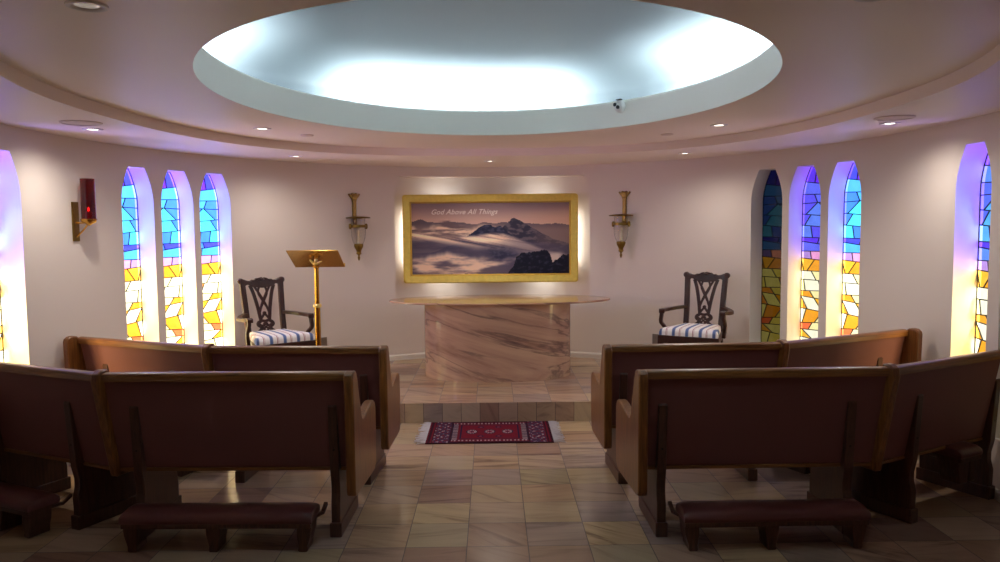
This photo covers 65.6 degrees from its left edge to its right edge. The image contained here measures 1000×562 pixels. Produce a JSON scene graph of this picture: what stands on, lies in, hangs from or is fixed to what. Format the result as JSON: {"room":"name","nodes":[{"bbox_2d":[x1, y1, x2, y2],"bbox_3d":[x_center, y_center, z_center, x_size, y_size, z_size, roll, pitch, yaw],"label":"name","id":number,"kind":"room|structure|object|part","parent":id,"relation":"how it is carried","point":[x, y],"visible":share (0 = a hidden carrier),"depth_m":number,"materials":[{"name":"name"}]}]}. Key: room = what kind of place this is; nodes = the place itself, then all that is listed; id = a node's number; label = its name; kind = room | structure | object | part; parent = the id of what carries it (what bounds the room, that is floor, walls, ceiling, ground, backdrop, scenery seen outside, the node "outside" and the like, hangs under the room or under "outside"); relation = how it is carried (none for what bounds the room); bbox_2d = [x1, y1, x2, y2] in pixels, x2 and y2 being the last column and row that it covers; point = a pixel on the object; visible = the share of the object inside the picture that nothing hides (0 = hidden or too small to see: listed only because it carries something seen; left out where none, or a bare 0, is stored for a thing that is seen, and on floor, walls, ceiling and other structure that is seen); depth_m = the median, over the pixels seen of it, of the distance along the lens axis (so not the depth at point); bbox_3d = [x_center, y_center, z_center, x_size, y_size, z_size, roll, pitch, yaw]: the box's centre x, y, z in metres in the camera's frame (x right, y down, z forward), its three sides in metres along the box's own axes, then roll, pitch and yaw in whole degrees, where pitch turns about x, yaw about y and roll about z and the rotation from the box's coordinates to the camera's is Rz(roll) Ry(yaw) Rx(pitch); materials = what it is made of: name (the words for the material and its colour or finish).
{"room":"house of worship","nodes":[
{"label":"house of worship","id":0,"kind":"room"},
{"bbox_2d":[202,0,772,110],"bbox_3d":[-0.060,-1.324,4.104,3.610,0.575,4.480,-1,4,-1],"label":"ceiling","id":1,"kind":"structure","parent":0,"point":[458,55],"depth_m":5.29,"materials":[{"name":"grey paint"}]},
{"bbox_2d":[0,111,999,489],"bbox_3d":[-0.041,0.054,5.994,5.830,2.220,5.001,-1,4,-1],"label":"wall","id":2,"kind":"structure","parent":0,"point":[693,216],"depth_m":6.99,"materials":[{"name":"beige paint"}]},
{"bbox_2d":[0,150,29,364],"bbox_3d":[-3.015,0.089,4.619,0.175,1.732,0.386,-1,4,-4],"label":"window","id":3,"kind":"structure","parent":2,"relation":"in","point":[14,348],"depth_m":4.80,"materials":[{"name":"white paint"}]},
{"bbox_2d":[71,178,96,240],"bbox_3d":[-2.850,-0.487,5.330,0.156,0.427,0.104,0,4,6],"label":"sanctuary lamp","id":4,"kind":"object","parent":2,"relation":"attached to","point":[87,185],"visible":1,"depth_m":5.30,"materials":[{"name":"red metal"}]},
{"bbox_3d":[-2.922,-0.409,5.342,0.011,0.270,0.066,0,4,6],"label":"wall plate","id":5,"kind":"part","parent":4,"relation":"part of","materials":[{"name":"gold metal"}]},
{"bbox_2d":[122,166,158,341],"bbox_3d":[-2.882,-0.019,6.074,0.175,1.732,0.356,1,4,15],"label":"window","id":6,"kind":"structure","parent":2,"relation":"in","point":[137,196],"depth_m":6.21,"materials":[{"name":"white paint"}]},
{"bbox_3d":[-2.947,-0.020,6.092,0.001,1.725,0.350,1,4,15],"label":"glass panel","id":7,"kind":"part","parent":6,"relation":"part of","materials":[{"name":"multicoloured glass"}]},
{"bbox_2d":[161,170,198,344],"bbox_3d":[-2.744,-0.051,6.496,0.175,1.732,0.360,1,4,21],"label":"window","id":8,"kind":"structure","parent":2,"relation":"in","point":[176,198],"depth_m":6.63,"materials":[{"name":"multicoloured glass"}]},
{"bbox_3d":[-2.807,-0.052,6.520,0.001,1.725,0.354,1,4,21],"label":"glass panel","id":9,"kind":"part","parent":8,"relation":"part of","materials":[{"name":"multicoloured glass"}]},
{"bbox_2d":[200,173,234,345],"bbox_3d":[-2.567,-0.081,6.885,0.175,1.732,0.350,2,5,27],"label":"window","id":10,"kind":"structure","parent":2,"relation":"in","point":[214,195],"depth_m":7.01,"materials":[{"name":"white paint"}]},
{"bbox_3d":[-2.627,-0.083,6.916,0.001,1.725,0.344,2,5,27],"label":"glass panel","id":11,"kind":"part","parent":10,"relation":"part of","materials":[{"name":"multicoloured glass"}]},
{"bbox_2d":[321,337,326,345],"bbox_3d":[-1.776,0.625,7.829,0.072,0.115,0.008,-4,6,-43],"label":"outlet plate","id":12,"kind":"object","parent":2,"relation":"attached to","point":[323,339],"visible":0.75,"depth_m":7.83,"materials":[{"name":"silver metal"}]},
{"bbox_2d":[346,193,369,259],"bbox_3d":[-1.442,-0.550,7.899,0.252,0.693,0.252,-3,5,-35],"label":"candle sconce","id":13,"kind":"object","parent":2,"relation":"attached to","point":[358,227],"visible":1,"depth_m":7.86,"materials":[{"name":"gold metal"}]},
{"bbox_3d":[-1.494,-0.724,7.957,0.126,0.353,0.021,-3,5,-35],"label":"plate","id":14,"kind":"part","parent":13,"relation":"part of","materials":[{"name":"gold metal"}]},
{"bbox_2d":[394,175,589,297],"bbox_3d":[-0.083,-0.473,8.444,2.238,1.315,0.437,-1,4,-1],"label":"wall niche","id":15,"kind":"object","parent":2,"relation":"in","point":[406,185],"visible":0.18,"depth_m":8.55,"materials":[{"name":"beige paint"}]},
{"bbox_2d":[402,193,577,282],"bbox_3d":[-0.101,-0.459,8.375,1.887,0.953,0.058,-1,4,-1],"label":"framed picture","id":16,"kind":"object","parent":15,"relation":"attached to","point":[448,238],"visible":1,"depth_m":8.38,"materials":[{"name":"gold metal"}]},
{"bbox_2d":[389,351,601,360],"bbox_3d":[-0.047,0.872,7.421,5.425,0.060,2.265,-1,4,-1],"label":"baseboard","id":17,"kind":"structure","parent":2,"relation":"attached to","point":[572,353],"depth_m":8.34,"materials":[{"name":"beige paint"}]},
{"bbox_2d":[0,43,999,155],"bbox_3d":[-0.025,-0.977,4.421,4.360,0.065,5.240,-1,4,-1],"label":"trim","id":18,"kind":"structure","parent":2,"relation":"attached to","point":[989,59],"depth_m":5.37,"materials":[{"name":"beige paint"}]},
{"bbox_2d":[609,191,632,257],"bbox_3d":[1.243,-0.580,7.971,0.252,0.693,0.252,2,5,32],"label":"candle sconce","id":19,"kind":"object","parent":2,"relation":"attached to","point":[620,223],"visible":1,"depth_m":7.93,"materials":[{"name":"gold metal"}]},
{"bbox_2d":[616,242,625,257],"bbox_3d":[1.245,-0.391,7.984,0.096,0.315,0.096,-1,4,-1],"label":"finial","id":20,"kind":"object","parent":19,"relation":"on","point":[620,245],"depth_m":7.96,"materials":[{"name":"gold metal"}]},
{"bbox_3d":[1.288,-0.755,8.031,0.126,0.353,0.021,2,5,32],"label":"plate","id":21,"kind":"part","parent":19,"relation":"part of","materials":[{"name":"gold metal"}]},
{"bbox_2d":[652,334,658,343],"bbox_3d":[1.589,0.597,7.932,0.072,0.115,0.008,3,5,39],"label":"outlet plate","id":22,"kind":"object","parent":2,"relation":"attached to","point":[654,336],"visible":0.84,"depth_m":7.93,"materials":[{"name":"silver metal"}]},
{"bbox_2d":[749,169,781,341],"bbox_3d":[2.445,-0.132,6.970,0.175,1.732,0.356,-3,5,-29],"label":"window","id":23,"kind":"structure","parent":2,"relation":"in","point":[766,199],"depth_m":7.08,"materials":[{"name":"multicoloured glass"}]},
{"bbox_3d":[2.504,-0.135,7.003,0.001,1.725,0.350,-3,5,-29],"label":"glass panel","id":24,"kind":"part","parent":23,"relation":"part of","materials":[{"name":"multicoloured glass"}]},
{"bbox_2d":[787,165,820,340],"bbox_3d":[2.637,-0.106,6.579,0.175,1.732,0.360,-2,5,-23],"label":"window","id":25,"kind":"structure","parent":2,"relation":"in","point":[805,193],"depth_m":6.71,"materials":[{"name":"multicoloured glass"}]},
{"bbox_3d":[2.700,-0.108,6.605,0.001,1.725,0.354,-2,5,-23],"label":"glass panel","id":26,"kind":"part","parent":25,"relation":"part of","materials":[{"name":"multicoloured glass"}]},
{"bbox_2d":[826,161,860,336],"bbox_3d":[2.790,-0.076,6.153,0.175,1.732,0.366,-2,4,-16],"label":"window","id":27,"kind":"structure","parent":2,"relation":"in","point":[845,187],"depth_m":6.29,"materials":[{"name":"white paint"}]},
{"bbox_3d":[2.855,-0.078,6.172,0.001,1.725,0.360,-2,4,-16],"label":"glass panel","id":28,"kind":"part","parent":27,"relation":"part of","materials":[{"name":"multicoloured glass"}]},
{"bbox_2d":[950,141,991,356],"bbox_3d":[2.965,0.025,4.752,0.175,1.732,0.386,0,4,2],"label":"window","id":29,"kind":"structure","parent":2,"relation":"in","point":[974,180],"depth_m":4.92,"materials":[{"name":"multicoloured glass"}]},
{"bbox_3d":[3.033,0.024,4.750,0.001,1.725,0.380,0,4,2],"label":"glass panel","id":30,"kind":"part","parent":29,"relation":"part of","materials":[{"name":"glass"}]},
{"bbox_2d":[994,487,999,501],"bbox_3d":[2.771,1.184,5.000,0.243,0.060,2.676,-1,4,-1],"label":"baseboard","id":31,"kind":"structure","parent":2,"relation":"attached to","point":[997,491],"depth_m":4.43,"materials":[{"name":"beige paint"}]},
{"bbox_2d":[995,304,999,440],"bbox_3d":[2.916,0.063,4.239,0.175,1.732,0.376,0,4,9],"label":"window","id":32,"kind":"structure","parent":2,"relation":"in","point":[997,434],"depth_m":4.48,"materials":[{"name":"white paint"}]},
{"bbox_2d":[0,421,999,561],"bbox_3d":[-0.009,1.484,2.339,6.800,0.100,8.050,-1,4,-1],"label":"floor","id":33,"kind":"structure","parent":0,"point":[556,501],"depth_m":4.14,"materials":[{"name":"tile"}]},
{"bbox_2d":[0,362,135,537],"bbox_3d":[-2.404,0.875,4.295,0.958,0.872,0.650,1,5,25],"label":"pew","id":34,"kind":"object","parent":33,"relation":"on","point":[49,419],"visible":0.79,"depth_m":4.17,"materials":[{"name":"brown wood"}]},
{"bbox_3d":[-2.449,0.475,4.123,0.916,0.047,0.066,1,5,25],"label":"rail","id":35,"kind":"part","parent":34,"relation":"part of","materials":[{"name":"brown wood"}]},
{"bbox_3d":[-2.427,0.723,4.193,0.910,0.479,0.134,1,5,25],"label":"backrest","id":36,"kind":"part","parent":34,"relation":"part of","materials":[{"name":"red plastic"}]},
{"bbox_3d":[-2.413,0.966,4.256,0.892,0.024,0.054,1,5,25],"label":"rail","id":37,"kind":"part","parent":34,"relation":"part of","materials":[{"name":"brown wood"}]},
{"bbox_2d":[63,336,203,476],"bbox_3d":[-2.274,0.804,5.184,1.152,0.883,0.657,1,5,24],"label":"pew","id":38,"kind":"object","parent":33,"relation":"on","point":[80,353],"visible":0.18,"depth_m":5.05,"materials":[{"name":"brown wood"}]},
{"bbox_3d":[-2.766,0.674,5.431,0.048,0.652,0.582,1,5,24],"label":"panel","id":39,"kind":"part","parent":38,"relation":"part of","materials":[{"name":"brown wood"}]},
{"bbox_3d":[-2.315,0.409,5.007,1.102,0.047,0.066,1,5,24],"label":"rail","id":40,"kind":"part","parent":38,"relation":"part of","materials":[{"name":"brown wood"}]},
{"bbox_3d":[-2.294,0.657,5.077,1.096,0.479,0.134,1,5,24],"label":"backrest","id":41,"kind":"part","parent":38,"relation":"part of","materials":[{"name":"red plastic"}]},
{"bbox_2d":[91,369,375,552],"bbox_3d":[-1.375,0.873,4.093,1.334,0.887,0.657,0,4,1],"label":"pew","id":42,"kind":"object","parent":33,"relation":"on","point":[155,426],"visible":1,"depth_m":3.95,"materials":[{"name":"brown wood"}]},
{"bbox_3d":[-1.971,0.726,4.129,0.044,0.587,0.495,0,4,13],"label":"divider panel","id":43,"kind":"part","parent":42,"relation":"part of","materials":[{"name":"brown wood"}]},
{"bbox_3d":[-1.395,0.480,3.914,1.252,0.047,0.066,0,4,1],"label":"rail","id":44,"kind":"part","parent":42,"relation":"part of","materials":[{"name":"brown wood"}]},
{"bbox_3d":[-1.389,0.729,3.987,1.247,0.479,0.134,0,4,1],"label":"backrest","id":45,"kind":"part","parent":42,"relation":"part of","materials":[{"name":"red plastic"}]},
{"bbox_3d":[-1.377,0.971,4.051,1.229,0.024,0.054,0,4,1],"label":"rail","id":46,"kind":"part","parent":42,"relation":"part of","materials":[{"name":"brown wood"}]},
{"bbox_3d":[-0.735,0.752,4.113,0.048,0.652,0.582,0,4,1],"label":"panel","id":47,"kind":"part","parent":42,"relation":"part of","materials":[{"name":"brown wood"}]},
{"bbox_2d":[201,343,399,484],"bbox_3d":[-1.228,0.809,4.957,1.159,0.887,0.583,0,4,4],"label":"pew","id":48,"kind":"object","parent":33,"relation":"on","point":[371,364],"visible":0.35,"depth_m":4.74,"materials":[{"name":"brown wood"}]},
{"bbox_3d":[-1.732,0.661,4.980,0.044,0.587,0.495,1,4,17],"label":"divider panel","id":49,"kind":"part","parent":48,"relation":"part of","materials":[{"name":"brown wood"}]},
{"bbox_3d":[-1.259,0.419,4.741,1.078,0.047,0.066,0,4,4],"label":"rail","id":50,"kind":"part","parent":48,"relation":"part of","materials":[{"name":"brown wood"}]},
{"bbox_3d":[-1.250,0.667,4.814,1.071,0.479,0.134,0,4,4],"label":"backrest","id":51,"kind":"part","parent":48,"relation":"part of","materials":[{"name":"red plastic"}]},
{"bbox_3d":[-0.694,0.694,4.912,0.048,0.652,0.582,-1,4,0],"label":"panel","id":52,"kind":"part","parent":48,"relation":"part of","materials":[{"name":"brown wood"}]},
{"bbox_2d":[414,421,564,444],"bbox_3d":[-0.081,1.161,5.984,1.128,0.013,0.635,-1,4,-1],"label":"rug","id":53,"kind":"object","parent":33,"relation":"on","point":[501,431],"visible":1,"depth_m":5.94,"materials":[{"name":"fabric"}]},
{"bbox_2d":[390,357,600,422],"bbox_3d":[-0.068,0.972,7.565,6.000,0.160,2.550,-1,4,-1],"label":"platform","id":54,"kind":"object","parent":33,"relation":"on","point":[423,398],"visible":0.12,"depth_m":6.46,"materials":[{"name":"stone"}]},
{"bbox_2d":[236,276,314,345],"bbox_3d":[-1.985,0.470,6.812,0.638,0.986,0.601,-4,5,-36],"label":"armchair","id":55,"kind":"object","parent":54,"relation":"on","point":[283,336],"visible":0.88,"depth_m":6.87,"materials":[{"name":"brown wood"}]},
{"bbox_3d":[-2.202,0.320,6.665,0.118,0.042,0.441,-2,5,-23],"label":"arm","id":56,"kind":"part","parent":55,"relation":"part of","materials":[{"name":"brown wood"}]},
{"bbox_3d":[-2.250,0.482,6.893,0.067,0.956,0.146,-4,5,-36],"label":"leg","id":57,"kind":"part","parent":55,"relation":"part of","materials":[{"name":"brown wood"}]},
{"bbox_3d":[-2.151,0.012,6.997,0.392,0.096,0.055,-4,5,-36],"label":"crest rail","id":58,"kind":"part","parent":55,"relation":"part of","materials":[{"name":"brown wood"}]},
{"bbox_3d":[-1.984,0.465,7.090,0.067,0.956,0.146,-4,5,-36],"label":"leg","id":59,"kind":"part","parent":55,"relation":"part of","materials":[{"name":"brown wood"}]},
{"bbox_3d":[-1.951,0.546,6.773,0.538,0.070,0.490,-4,5,-36],"label":"seat rail","id":60,"kind":"part","parent":55,"relation":"part of","materials":[{"name":"brown wood"}]},
{"bbox_3d":[-1.946,0.478,6.761,0.516,0.072,0.457,-4,5,-36],"label":"seat","id":61,"kind":"part","parent":55,"relation":"part of","materials":[{"name":"fabric"}]},
{"bbox_3d":[-1.794,0.294,6.968,0.441,0.042,0.118,3,5,40],"label":"arm","id":62,"kind":"part","parent":55,"relation":"part of","materials":[{"name":"brown wood"}]},
{"bbox_2d":[286,250,344,345],"bbox_3d":[-1.521,0.361,6.477,0.420,1.244,0.330,-1,4,-1],"label":"lectern","id":63,"kind":"object","parent":54,"relation":"on","point":[316,259],"visible":0.66,"depth_m":6.44,"materials":[{"name":"gold metal"}]},
{"bbox_3d":[-1.526,-0.184,6.445,0.420,0.154,0.308,-1,4,-1],"label":"book plate","id":64,"kind":"part","parent":63,"relation":"part of","materials":[{"name":"gold metal"}]},
{"bbox_2d":[389,294,609,382],"bbox_3d":[0.002,0.533,7.479,2.120,0.727,0.920,-1,4,-1],"label":"altar","id":65,"kind":"object","parent":54,"relation":"on","point":[503,337],"visible":1,"depth_m":7.12,"materials":[{"name":"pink stone"}]},
{"bbox_2d":[657,272,733,343],"bbox_3d":[1.774,0.424,6.972,0.638,0.986,0.601,2,5,30],"label":"armchair","id":66,"kind":"object","parent":54,"relation":"on","point":[697,332],"visible":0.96,"depth_m":7.03,"materials":[{"name":"brown wood"}]},
{"bbox_3d":[1.564,0.253,7.106,0.118,0.042,0.441,3,6,44],"label":"arm","id":67,"kind":"part","parent":66,"relation":"part of","materials":[{"name":"brown wood"}]},
{"bbox_3d":[1.744,0.420,7.248,0.067,0.956,0.146,2,5,30],"label":"leg","id":68,"kind":"part","parent":66,"relation":"part of","materials":[{"name":"brown wood"}]},
{"bbox_3d":[1.742,0.434,6.918,0.516,0.072,0.457,2,5,30],"label":"seat","id":69,"kind":"part","parent":66,"relation":"part of","materials":[{"name":"fabric"}]},
{"bbox_3d":[1.747,0.501,6.930,0.538,0.070,0.490,2,5,30],"label":"seat rail","id":70,"kind":"part","parent":66,"relation":"part of","materials":[{"name":"brown wood"}]},
{"bbox_3d":[1.908,-0.038,7.174,0.392,0.096,0.055,2,5,30],"label":"crest rail","id":71,"kind":"part","parent":66,"relation":"part of","materials":[{"name":"brown wood"}]},
{"bbox_3d":[2.030,0.429,7.081,0.067,0.956,0.146,2,5,30],"label":"leg","id":72,"kind":"part","parent":66,"relation":"part of","materials":[{"name":"brown wood"}]},
{"bbox_3d":[2.003,0.268,6.850,0.118,0.042,0.441,1,4,17],"label":"arm","id":73,"kind":"part","parent":66,"relation":"part of","materials":[{"name":"brown wood"}]},
{"bbox_2d":[591,339,789,483],"bbox_3d":[1.174,0.790,4.920,1.139,0.887,0.583,-1,4,-3],"label":"pew","id":74,"kind":"object","parent":33,"relation":"on","point":[614,381],"visible":0.38,"depth_m":4.70,"materials":[{"name":"brown wood"}]},
{"bbox_3d":[0.636,0.683,4.886,0.048,0.652,0.582,-1,4,-1],"label":"panel","id":75,"kind":"part","parent":74,"relation":"part of","materials":[{"name":"brown wood"}]},
{"bbox_3d":[1.189,0.648,4.777,1.055,0.479,0.134,-1,4,-3],"label":"backrest","id":76,"kind":"part","parent":74,"relation":"part of","materials":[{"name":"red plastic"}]},
{"bbox_3d":[1.192,0.399,4.704,1.061,0.047,0.066,-1,4,-3],"label":"rail","id":77,"kind":"part","parent":74,"relation":"part of","materials":[{"name":"brown wood"}]},
{"bbox_3d":[1.668,0.634,4.933,0.044,0.587,0.495,-2,4,-15],"label":"divider panel","id":78,"kind":"part","parent":74,"relation":"part of","materials":[{"name":"brown wood"}]},
{"bbox_2d":[616,363,899,550],"bbox_3d":[1.323,0.851,4.062,1.330,0.887,0.657,-1,4,-1],"label":"pew","id":79,"kind":"object","parent":33,"relation":"on","point":[830,421],"visible":1,"depth_m":3.92,"materials":[{"name":"brown wood"}]},
{"bbox_3d":[0.688,0.742,4.077,0.048,0.652,0.582,-1,4,-3],"label":"panel","id":80,"kind":"part","parent":79,"relation":"part of","materials":[{"name":"brown wood"}]},
{"bbox_3d":[1.329,0.949,4.021,1.215,0.024,0.054,-1,4,-1],"label":"rail","id":81,"kind":"part","parent":79,"relation":"part of","materials":[{"name":"brown wood"}]},
{"bbox_3d":[1.338,0.706,3.957,1.235,0.479,0.134,-1,4,-1],"label":"backrest","id":82,"kind":"part","parent":79,"relation":"part of","materials":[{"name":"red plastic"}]},
{"bbox_3d":[1.341,0.458,3.884,1.242,0.047,0.066,-1,4,-1],"label":"rail","id":83,"kind":"part","parent":79,"relation":"part of","materials":[{"name":"brown wood"}]},
{"bbox_3d":[1.908,0.693,4.101,0.044,0.587,0.495,-2,4,-15],"label":"divider panel","id":84,"kind":"part","parent":79,"relation":"part of","materials":[{"name":"brown wood"}]},
{"bbox_2d":[786,328,922,473],"bbox_3d":[2.189,0.765,5.160,1.159,0.883,0.657,-3,5,-27],"label":"pew","id":85,"kind":"object","parent":33,"relation":"on","point":[899,346],"visible":0.22,"depth_m":5.03,"materials":[{"name":"brown wood"}]},
{"bbox_3d":[2.210,0.618,5.055,1.103,0.479,0.134,-3,5,-27],"label":"backrest","id":86,"kind":"part","parent":85,"relation":"part of","materials":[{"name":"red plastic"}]},
{"bbox_3d":[2.230,0.369,4.987,1.109,0.047,0.066,-3,5,-27],"label":"rail","id":87,"kind":"part","parent":85,"relation":"part of","materials":[{"name":"brown wood"}]},
{"bbox_3d":[2.667,0.625,5.435,0.048,0.652,0.582,-3,5,-27],"label":"panel","id":88,"kind":"part","parent":85,"relation":"part of","materials":[{"name":"brown wood"}]},
{"bbox_2d":[851,350,999,523],"bbox_3d":[2.312,0.827,4.369,1.007,0.872,0.504,-3,5,-29],"label":"pew","id":89,"kind":"object","parent":33,"relation":"on","point":[945,412],"visible":0.89,"depth_m":4.24,"materials":[{"name":"brown wood"}]},
{"bbox_3d":[2.358,0.922,4.265,0.928,0.024,0.054,-3,5,-29],"label":"rail","id":90,"kind":"part","parent":89,"relation":"part of","materials":[{"name":"brown wood"}]},
{"bbox_3d":[2.369,0.679,4.202,0.948,0.479,0.134,-3,5,-29],"label":"backrest","id":91,"kind":"part","parent":89,"relation":"part of","materials":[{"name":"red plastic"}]},
{"bbox_3d":[2.390,0.430,4.134,0.955,0.047,0.066,-3,5,-29],"label":"rail","id":92,"kind":"part","parent":89,"relation":"part of","materials":[{"name":"brown wood"}]},
{"bbox_2d":[0,0,999,166],"bbox_3d":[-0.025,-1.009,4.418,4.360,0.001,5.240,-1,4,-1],"label":"ceiling","id":93,"kind":"structure","parent":0,"point":[137,57],"depth_m":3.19,"materials":[{"name":"beige paint"}]},
{"bbox_2d":[59,120,102,125],"bbox_3d":[-2.466,-0.929,4.568,0.230,0.007,0.230,-1,4,-1],"label":"ceiling speaker","id":94,"kind":"object","parent":93,"relation":"attached to","point":[67,122],"visible":1,"depth_m":4.56,"materials":[{"name":"beige"}]},
{"bbox_2d":[62,121,98,124],"bbox_3d":[-2.466,-0.928,4.568,0.204,0.003,0.204,-1,4,-1],"label":"grille","id":95,"kind":"object","parent":94,"relation":"attached to","point":[63,122],"depth_m":4.55,"materials":[{"name":"beige metal"}]},
{"bbox_2d":[64,0,108,11],"bbox_3d":[-1.273,-0.846,2.391,0.124,0.007,0.124,-1,4,-1],"label":"recessed light","id":96,"kind":"object","parent":93,"relation":"in","point":[80,5],"visible":1,"depth_m":2.39,"materials":[{"name":"white metal"}]},
{"bbox_2d":[82,128,103,130],"bbox_3d":[-2.559,-0.951,4.876,0.124,0.007,0.124,-1,4,-1],"label":"recessed light","id":97,"kind":"object","parent":93,"relation":"in","point":[85,129],"visible":1,"depth_m":4.88,"materials":[{"name":"white metal"}]},
{"bbox_2d":[253,127,270,129],"bbox_3d":[-1.666,-1.065,5.439,0.124,0.007,0.124,-1,4,-1],"label":"recessed light","id":98,"kind":"object","parent":93,"relation":"in","point":[256,128],"visible":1,"depth_m":5.40,"materials":[{"name":"white metal"}]},
{"bbox_2d":[300,134,313,136],"bbox_3d":[-1.455,-1.096,5.850,0.100,0.009,0.100,-1,4,-1],"label":"sprinkler cover","id":99,"kind":"object","parent":93,"relation":"attached to","point":[303,135],"visible":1,"depth_m":5.82,"materials":[{"name":"beige"}]},
{"bbox_2d":[193,44,781,134],"bbox_3d":[-0.058,-1.080,4.122,3.610,0.185,4.480,-1,4,-1],"label":"rim","id":100,"kind":"object","parent":93,"relation":"attached to","point":[224,80],"visible":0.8,"depth_m":5.26,"materials":[{"name":"white paint"}]},
{"bbox_2d":[613,99,625,112],"bbox_3d":[0.839,-1.239,5.487,0.048,0.097,0.090,-4,6,-41],"label":"security camera","id":101,"kind":"object","parent":100,"relation":"attached to","point":[619,106],"visible":1,"depth_m":5.47,"materials":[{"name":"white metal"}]},
{"bbox_2d":[661,133,673,135],"bbox_3d":[1.293,-1.133,6.008,0.100,0.009,0.100,-1,4,-1],"label":"sprinkler cover","id":102,"kind":"object","parent":93,"relation":"attached to","point":[665,134],"visible":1,"depth_m":5.97,"materials":[{"name":"beige"}]},
{"bbox_2d":[710,124,727,126],"bbox_3d":[1.544,-1.097,5.472,0.124,0.007,0.124,-1,4,-1],"label":"recessed light","id":103,"kind":"object","parent":93,"relation":"in","point":[712,125],"visible":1,"depth_m":5.47,"materials":[{"name":"white metal"}]},
{"bbox_2d":[854,0,881,1],"bbox_3d":[1.138,-0.866,2.356,0.124,0.007,0.124,-1,4,-1],"label":"recessed light","id":104,"kind":"object","parent":93,"relation":"in","point":[854,0],"visible":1,"depth_m":2.40,"materials":[{"name":"white metal"}]},
{"bbox_2d":[879,122,900,124],"bbox_3d":[2.480,-1.001,4.938,0.124,0.007,0.124,-1,4,-1],"label":"recessed light","id":105,"kind":"object","parent":93,"relation":"in","point":[884,123],"visible":1,"depth_m":4.93,"materials":[{"name":"white metal"}]},
{"bbox_2d":[874,115,915,120],"bbox_3d":[2.373,-0.980,4.667,0.230,0.007,0.230,-1,4,-1],"label":"ceiling speaker","id":106,"kind":"object","parent":93,"relation":"attached to","point":[890,117],"visible":1,"depth_m":4.65,"materials":[{"name":"beige metal"}]},
{"bbox_2d":[876,116,911,119],"bbox_3d":[2.373,-0.979,4.667,0.204,0.003,0.204,-1,4,-1],"label":"grille","id":107,"kind":"object","parent":106,"relation":"attached to","point":[882,117],"depth_m":4.66,"materials":[{"name":"beige metal"}]}
]}

